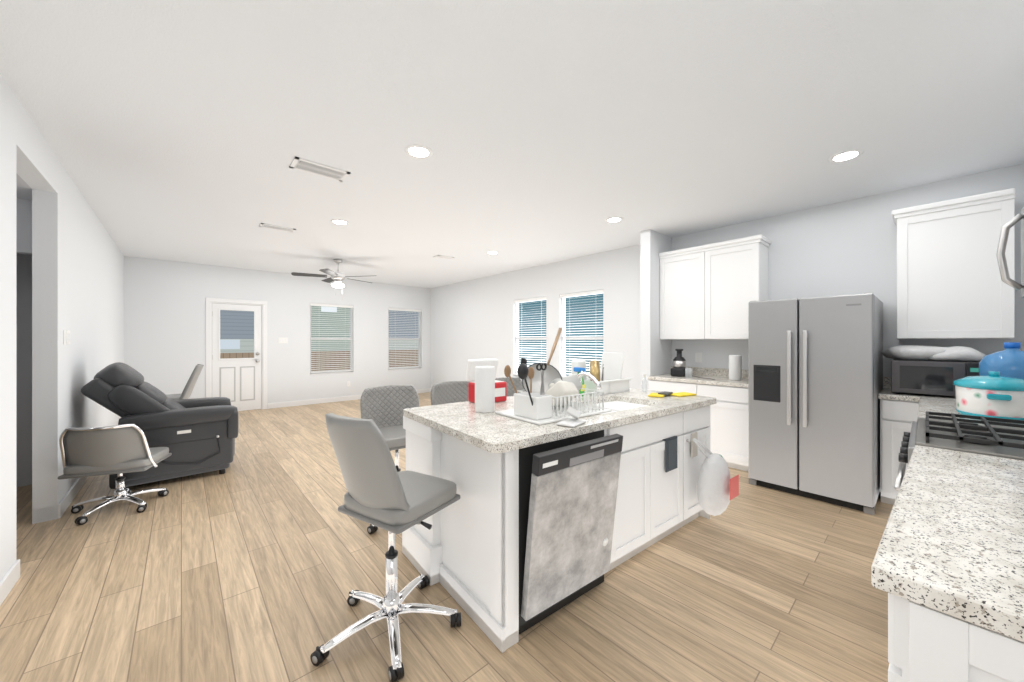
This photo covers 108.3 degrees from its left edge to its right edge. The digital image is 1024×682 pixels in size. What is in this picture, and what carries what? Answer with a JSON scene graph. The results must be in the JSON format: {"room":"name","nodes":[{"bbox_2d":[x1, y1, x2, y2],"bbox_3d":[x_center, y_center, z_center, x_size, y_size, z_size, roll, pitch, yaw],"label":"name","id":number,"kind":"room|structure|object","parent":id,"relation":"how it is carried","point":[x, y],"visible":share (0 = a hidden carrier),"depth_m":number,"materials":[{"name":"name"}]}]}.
{"room":"open-plan kitchen","nodes":[
{"label":"open-plan kitchen","id":0,"kind":"room"},
{"bbox_2d":[0,392,892,681],"bbox_3d":[-1.597,1.375,3.999,7.130,0.050,9.610,0,0,-42],"label":"floor","id":1,"kind":"structure","parent":0,"point":[260,558],"depth_m":1.95,"materials":[{"name":"brown wood"}]},
{"bbox_2d":[58,424,171,524],"bbox_3d":[-3.188,0.992,2.990,0.554,0.716,0.622,0,0,-22],"label":"office chair","id":2,"kind":"object","parent":1,"relation":"on","point":[119,450],"visible":1,"depth_m":2.81,"materials":[{"name":"silver metal"}]},
{"bbox_2d":[81,362,238,489],"bbox_3d":[-3.517,0.779,3.777,1.088,1.143,0.985,0,0,-42],"label":"recliner","id":3,"kind":"object","parent":1,"relation":"on","point":[197,435],"visible":0.94,"depth_m":3.48,"materials":[{"name":"grey leather"}]},
{"bbox_2d":[166,364,203,399],"bbox_3d":[-4.067,0.820,4.373,0.655,1.060,0.563,0,0,-38],"label":"bar stool","id":4,"kind":"object","parent":1,"relation":"on","point":[190,384],"visible":0.17,"depth_m":4.39,"materials":[{"name":"silver metal"}]},
{"bbox_2d":[310,413,460,681],"bbox_3d":[-0.583,0.830,1.755,0.612,1.039,0.627,0,0,31],"label":"bar stool","id":5,"kind":"object","parent":1,"relation":"on","point":[383,493],"visible":1,"depth_m":1.60,"materials":[{"name":"silver metal"}]},
{"bbox_2d":[360,385,419,533],"bbox_3d":[-0.876,0.858,2.863,0.546,0.984,0.567,0,0,-37],"label":"bar stool","id":6,"kind":"object","parent":1,"relation":"on","point":[383,407],"visible":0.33,"depth_m":2.96,"materials":[{"name":"silver metal"}]},
{"bbox_2d":[430,381,469,404],"bbox_3d":[-0.411,0.858,3.203,0.543,0.984,0.566,0,0,-44],"label":"bar stool","id":7,"kind":"object","parent":1,"relation":"on","point":[449,392],"visible":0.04,"depth_m":3.34,"materials":[{"name":"silver metal"}]},
{"bbox_2d":[495,377,524,396],"bbox_3d":[0.043,0.858,3.562,0.561,0.984,0.587,0,0,-40],"label":"bar stool","id":8,"kind":"object","parent":1,"relation":"on","point":[517,381],"depth_m":3.75,"materials":[{"name":"silver metal"}]},
{"bbox_2d":[402,403,715,652],"bbox_3d":[0.463,0.912,2.554,2.080,0.876,1.122,0,0,-38],"label":"kitchen island","id":9,"kind":"object","parent":1,"relation":"on","point":[534,524],"depth_m":1.85,"materials":[{"name":"white painted wood"},{"name":"stainless steel"}]},
{"bbox_2d":[404,388,715,450],"bbox_3d":[0.436,0.455,2.597,2.090,0.040,1.040,0,0,-38],"label":"island countertop","id":10,"kind":"structure","parent":9,"relation":"on","point":[497,432],"depth_m":2.08,"materials":[{"name":"beige stone"}]},
{"bbox_2d":[475,366,494,412],"bbox_3d":[-0.167,0.296,2.282,0.124,0.275,0.124,0,0,-38],"label":"towel","id":11,"kind":"object","parent":10,"relation":"on","point":[484,389],"visible":1,"depth_m":2.23,"materials":[{"name":"white paper"}]},
{"bbox_2d":[466,359,506,402],"bbox_3d":[-0.184,0.282,2.662,0.250,0.302,0.183,0,0,-38],"label":"container","id":12,"kind":"object","parent":10,"relation":"on","point":[500,390],"visible":0.6,"depth_m":2.63,"materials":[{"name":"red plastic"}]},
{"bbox_2d":[495,328,611,424],"bbox_3d":[0.218,0.172,2.216,0.690,0.524,0.404,0,0,-38],"label":"dish rack","id":13,"kind":"object","parent":10,"relation":"on","point":[549,394],"visible":1,"depth_m":2.14,"materials":[{"name":"white plastic"}]},
{"bbox_2d":[556,407,586,426],"bbox_3d":[0.312,0.388,1.944,0.107,0.087,0.165,0,0,35],"label":"paper towel","id":14,"kind":"object","parent":10,"relation":"on","point":[572,422],"depth_m":1.93,"materials":[{"name":"white paper"}]},
{"bbox_2d":[573,367,585,395],"bbox_3d":[0.536,0.320,2.941,0.110,0.226,0.086,0,0,-38],"label":"soap bottle","id":15,"kind":"object","parent":10,"relation":"on","point":[578,369],"visible":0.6,"depth_m":2.91,"materials":[{"name":"green"}]},
{"bbox_2d":[574,371,601,398],"bbox_3d":[0.567,0.330,2.725,0.108,0.208,0.263,0,0,-38],"label":"faucet","id":16,"kind":"object","parent":10,"relation":"on","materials":[{"name":"silver metal"}]},
{"bbox_2d":[571,352,630,395],"bbox_3d":[0.746,0.268,3.193,0.464,0.331,0.344,0,0,-38],"label":"tub","id":17,"kind":"object","parent":10,"relation":"on","point":[607,375],"visible":0.62,"depth_m":3.16,"materials":[{"name":"white plastic"}]},
{"bbox_2d":[582,399,645,414],"bbox_3d":[0.682,0.568,2.573,0.716,0.211,0.436,0,0,-38],"label":"sink","id":18,"kind":"object","parent":10,"relation":"in","point":[612,404],"depth_m":2.77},
{"bbox_2d":[642,374,647,391],"bbox_3d":[1.135,0.358,3.165,0.049,0.150,0.048,0,0,-38],"label":"sanitizer bottle","id":19,"kind":"object","parent":10,"relation":"on","point":[644,385],"visible":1,"depth_m":3.16,"materials":[{"name":"white plastic"}]},
{"bbox_2d":[648,391,696,396],"bbox_3d":[1.258,0.420,2.946,0.393,0.024,0.258,0,0,-38],"label":"gloves","id":20,"kind":"object","parent":10,"relation":"on","point":[664,393],"depth_m":2.91,"materials":[{"name":"yellow rubber"}]},
{"bbox_2d":[663,432,697,471],"bbox_3d":[1.154,0.743,2.524,0.415,0.215,0.035,0,0,-38],"label":"hanging towel","id":21,"kind":"object","parent":9,"relation":"hanging from","point":[670,453],"visible":0.88,"depth_m":2.43,"materials":[{"name":"grey fabric"}]},
{"bbox_2d":[692,438,738,515],"bbox_3d":[1.419,0.937,2.555,0.304,0.536,0.212,0,0,-38],"label":"shopping bag","id":22,"kind":"object","parent":9,"relation":"hanging from","point":[717,488],"visible":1,"depth_m":2.49,"materials":[{"name":"white plastic"}]},
{"bbox_2d":[648,366,747,470],"bbox_3d":[2.297,0.843,4.331,0.638,1.015,1.160,0,0,-42],"label":"base cabinet","id":23,"kind":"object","parent":1,"relation":"on","point":[729,426],"depth_m":3.95,"materials":[{"name":"white wood"}]},
{"bbox_2d":[671,349,714,379],"bbox_3d":[2.167,0.266,4.394,0.272,0.335,0.548,0,0,-42],"label":"juicer","id":24,"kind":"object","parent":23,"relation":"on","point":[679,369],"visible":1,"depth_m":4.51,"materials":[{"name":"black plastic"}]},
{"bbox_2d":[729,355,741,379],"bbox_3d":[2.498,0.296,4.138,0.124,0.275,0.124,0,0,-42],"label":"paper towel roll","id":25,"kind":"object","parent":23,"relation":"on","point":[735,367],"visible":1,"depth_m":4.09,"materials":[{"name":"white paper"}]},
{"bbox_2d":[748,292,882,514],"bbox_3d":[2.828,0.486,3.454,0.980,1.728,0.850,0,0,-42],"label":"refrigerator","id":26,"kind":"object","parent":1,"relation":"on","point":[815,376],"visible":0.98,"depth_m":3.11,"materials":[{"name":"grey metal"}]},
{"bbox_2d":[871,445,1023,681],"bbox_3d":[1.410,0.892,0.881,1.297,0.915,0.668,0,0,-40],"label":"countertop","id":27,"kind":"structure","parent":1,"relation":"on","point":[947,570],"depth_m":0.72,"materials":[{"name":"white stone"}]},
{"bbox_2d":[878,377,1023,504],"bbox_3d":[3.100,0.843,2.520,1.854,1.015,0.900,0,0,-42],"label":"countertop","id":28,"kind":"structure","parent":1,"relation":"on","point":[900,413],"depth_m":2.99,"materials":[{"name":"white"}]},
{"bbox_2d":[891,359,979,396],"bbox_3d":[3.428,0.296,2.991,0.402,0.275,0.490,0,0,-42],"label":"microwave","id":29,"kind":"object","parent":28,"relation":"on","point":[928,377],"depth_m":2.89,"materials":[{"name":"black metal"}]},
{"bbox_2d":[882,345,985,361],"bbox_3d":[3.445,0.095,3.043,0.442,0.121,0.576,0,0,-42],"label":"bag","id":30,"kind":"object","parent":29,"relation":"on","point":[934,353],"visible":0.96,"depth_m":2.91,"materials":[{"name":"white"}]},
{"bbox_2d":[979,342,1023,378],"bbox_3d":[3.118,0.221,2.304,0.260,0.425,0.260,0,0,-42],"label":"water jug","id":31,"kind":"object","parent":28,"relation":"on","point":[1008,361],"visible":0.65,"depth_m":2.27,"materials":[{"name":"blue plastic"}]},
{"bbox_2d":[894,411,1023,490],"bbox_3d":[2.171,0.850,1.593,0.760,1.000,0.702,0,0,-42],"label":"gas range","id":32,"kind":"object","parent":1,"relation":"on","point":[984,436],"visible":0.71,"depth_m":1.61,"materials":[{"name":"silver metal"}]},
{"bbox_2d":[953,371,1023,419],"bbox_3d":[2.738,0.303,2.099,0.430,0.260,0.300,0,0,-42],"label":"pot","id":33,"kind":"object","parent":32,"relation":"on","point":[993,394],"visible":0.9,"depth_m":2.00,"materials":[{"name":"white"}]},
{"bbox_2d":[0,73,1023,580],"bbox_3d":[-1.597,-0.020,3.999,7.130,2.740,9.610,0,0,-42],"label":"wall","id":34,"kind":"structure","parent":0,"point":[82,279],"depth_m":4.27,"materials":[{"name":"white paint"}]},
{"bbox_2d":[0,559,19,605],"bbox_3d":[-1.455,1.298,0.584,0.017,0.105,4.090,0,0,-42],"label":"baseboard","id":35,"kind":"structure","parent":34,"relation":"attached to","point":[9,580],"depth_m":1.98,"materials":[{"name":"white wood"}]},
{"bbox_2d":[63,330,68,343],"bbox_3d":[-3.584,-0.030,2.966,0.008,0.115,0.070,0,0,-42],"label":"switch plate","id":36,"kind":"object","parent":34,"relation":"attached to","point":[66,340],"depth_m":2.99,"materials":[{"name":"white plastic"}]},
{"bbox_2d":[55,477,87,518],"bbox_3d":[-4.891,1.298,4.427,0.017,0.105,4.340,0,0,-42],"label":"baseboard","id":37,"kind":"structure","parent":34,"relation":"attached to","point":[65,502],"depth_m":3.07,"materials":[{"name":"white wood"}]},
{"bbox_2d":[206,298,266,410],"bbox_3d":[-5.237,0.280,7.058,0.940,2.140,0.193,0,0,-42],"label":"door","id":38,"kind":"structure","parent":34,"relation":"attached to","point":[240,384],"depth_m":7.06,"materials":[{"name":"white wood"}]},
{"bbox_2d":[278,338,287,342],"bbox_3d":[-4.664,-0.010,7.534,0.165,0.115,0.009,0,0,-42],"label":"switch plate","id":39,"kind":"object","parent":34,"relation":"attached to","point":[280,340],"depth_m":7.53,"materials":[{"name":"white plastic"}]},
{"bbox_2d":[310,303,352,374],"bbox_3d":[-3.997,-0.045,8.206,0.900,1.530,0.127,0,0,-42],"label":"window","id":40,"kind":"structure","parent":34,"relation":"in","point":[350,338],"depth_m":8.19,"materials":[{"name":"white plastic"}]},
{"bbox_2d":[267,388,429,408],"bbox_3d":[-3.513,1.298,8.560,3.625,0.105,0.014,0,0,-42],"label":"baseboard","id":41,"kind":"structure","parent":34,"relation":"attached to","point":[354,397],"depth_m":7.95,"materials":[{"name":"white wood"}]},
{"bbox_2d":[388,308,421,370],"bbox_3d":[-2.715,-0.045,9.352,0.900,1.530,0.127,0,0,-42],"label":"window","id":42,"kind":"structure","parent":34,"relation":"in","point":[418,344],"depth_m":9.36,"materials":[{"name":"white plastic"}]},
{"bbox_2d":[513,297,545,376],"bbox_3d":[0.363,-0.045,7.052,0.127,1.530,0.890,0,0,-42],"label":"window","id":43,"kind":"structure","parent":34,"relation":"in","point":[517,338],"depth_m":7.12,"materials":[{"name":"white plastic"}]},
{"bbox_2d":[560,290,602,376],"bbox_3d":[1.167,-0.045,6.154,0.127,1.530,0.900,0,0,-42],"label":"window","id":44,"kind":"structure","parent":34,"relation":"in","point":[563,338],"depth_m":6.22,"materials":[{"name":"white"}]},
{"bbox_2d":[695,353,701,361],"bbox_3d":[2.378,0.210,4.715,0.008,0.120,0.080,0,0,-42],"label":"switch plate","id":45,"kind":"object","parent":34,"relation":"attached to","point":[698,356],"depth_m":4.71,"materials":[{"name":"white plastic"}]},
{"bbox_2d":[659,235,770,339],"bbox_3d":[2.389,-0.573,4.435,0.363,1.105,1.128,0,0,-42],"label":"upper cabinet","id":46,"kind":"object","parent":34,"relation":"attached to","point":[710,291],"visible":0.96,"depth_m":4.28,"materials":[{"name":"white wood"}]},
{"bbox_2d":[892,188,1014,338],"bbox_3d":[3.613,-0.573,3.066,0.363,1.105,0.635,0,0,-42],"label":"upper cabinet","id":47,"kind":"object","parent":34,"relation":"attached to","point":[951,284],"visible":0.96,"depth_m":2.94,"materials":[{"name":"white wood"}]},
{"bbox_2d":[996,207,1023,297],"bbox_3d":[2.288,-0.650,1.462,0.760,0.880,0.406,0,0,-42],"label":"over-the-range microwave","id":48,"kind":"object","parent":34,"relation":"attached to","point":[1002,261],"visible":1,"depth_m":1.79,"materials":[{"name":"silver metal"}]},
{"bbox_2d":[0,0,1023,287],"bbox_3d":[-1.123,-1.415,4.422,5.860,0.050,9.610,0,0,-42],"label":"ceiling","id":49,"kind":"structure","parent":0,"point":[542,130],"depth_m":2.28,"materials":[{"name":"white paint"}]},
{"bbox_2d":[259,223,295,231],"bbox_3d":[-2.870,-1.385,4.530,0.360,0.009,0.160,0,0,-42],"label":"ceiling vent","id":50,"kind":"object","parent":49,"relation":"in","point":[264,225],"depth_m":4.51,"materials":[{"name":"white metal"}]},
{"bbox_2d":[289,156,350,181],"bbox_3d":[-1.553,-1.385,2.998,0.400,0.009,0.220,0,0,-42],"label":"ceiling vent","id":51,"kind":"object","parent":49,"relation":"in","point":[312,167],"depth_m":2.98,"materials":[{"name":"white metal"}]},
{"bbox_2d":[291,259,375,287],"bbox_3d":[-3.012,-1.044,6.360,1.336,0.689,1.285,0,0,-42],"label":"ceiling fan","id":52,"kind":"object","parent":49,"relation":"hanging from","point":[337,277],"visible":1,"depth_m":6.24,"materials":[{"name":"silver metal"}]},
{"bbox_2d":[330,219,348,224],"bbox_3d":[-2.011,-1.387,4.319,0.199,0.006,0.199,0,0,3],"label":"recessed light","id":53,"kind":"object","parent":49,"relation":"in","point":[336,221],"depth_m":4.32,"materials":[{"name":"white"}]},
{"bbox_2d":[405,145,432,158],"bbox_3d":[-0.684,-1.387,2.715,0.199,0.006,0.199,0,0,3],"label":"recessed light","id":54,"kind":"object","parent":49,"relation":"in","point":[420,151],"depth_m":2.70,"materials":[{"name":"white"}]},
{"bbox_2d":[434,255,453,259],"bbox_3d":[-1.124,-1.385,6.118,0.300,0.009,0.160,0,0,-42],"label":"ceiling vent","id":55,"kind":"object","parent":49,"relation":"in","point":[438,256],"depth_m":6.12,"materials":[{"name":"white metal"}]},
{"bbox_2d":[486,251,498,253],"bbox_3d":[-0.305,-1.387,5.817,0.199,0.006,0.199,0,0,3],"label":"recessed light","id":56,"kind":"object","parent":49,"relation":"in","point":[489,252],"depth_m":5.79,"materials":[{"name":"white"}]},
{"bbox_2d":[605,217,622,222],"bbox_3d":[1.172,-1.387,4.240,0.199,0.006,0.199,0,0,3],"label":"recessed light","id":57,"kind":"object","parent":49,"relation":"in","point":[613,219],"depth_m":4.22,"materials":[{"name":"white"}]},
{"bbox_2d":[828,149,863,162],"bbox_3d":[2.507,-1.387,2.778,0.199,0.006,0.199,0,0,3],"label":"recessed light","id":58,"kind":"object","parent":49,"relation":"in","point":[850,154],"depth_m":2.77,"materials":[{"name":"white"}]},
{"label":"outside","id":59,"kind":"structure","parent":0,"visible":0},
{"bbox_2d":[220,293,602,376],"bbox_3d":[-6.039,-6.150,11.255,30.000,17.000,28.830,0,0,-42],"label":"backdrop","id":60,"kind":"structure","parent":59,"point":[236,334],"depth_m":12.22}
]}

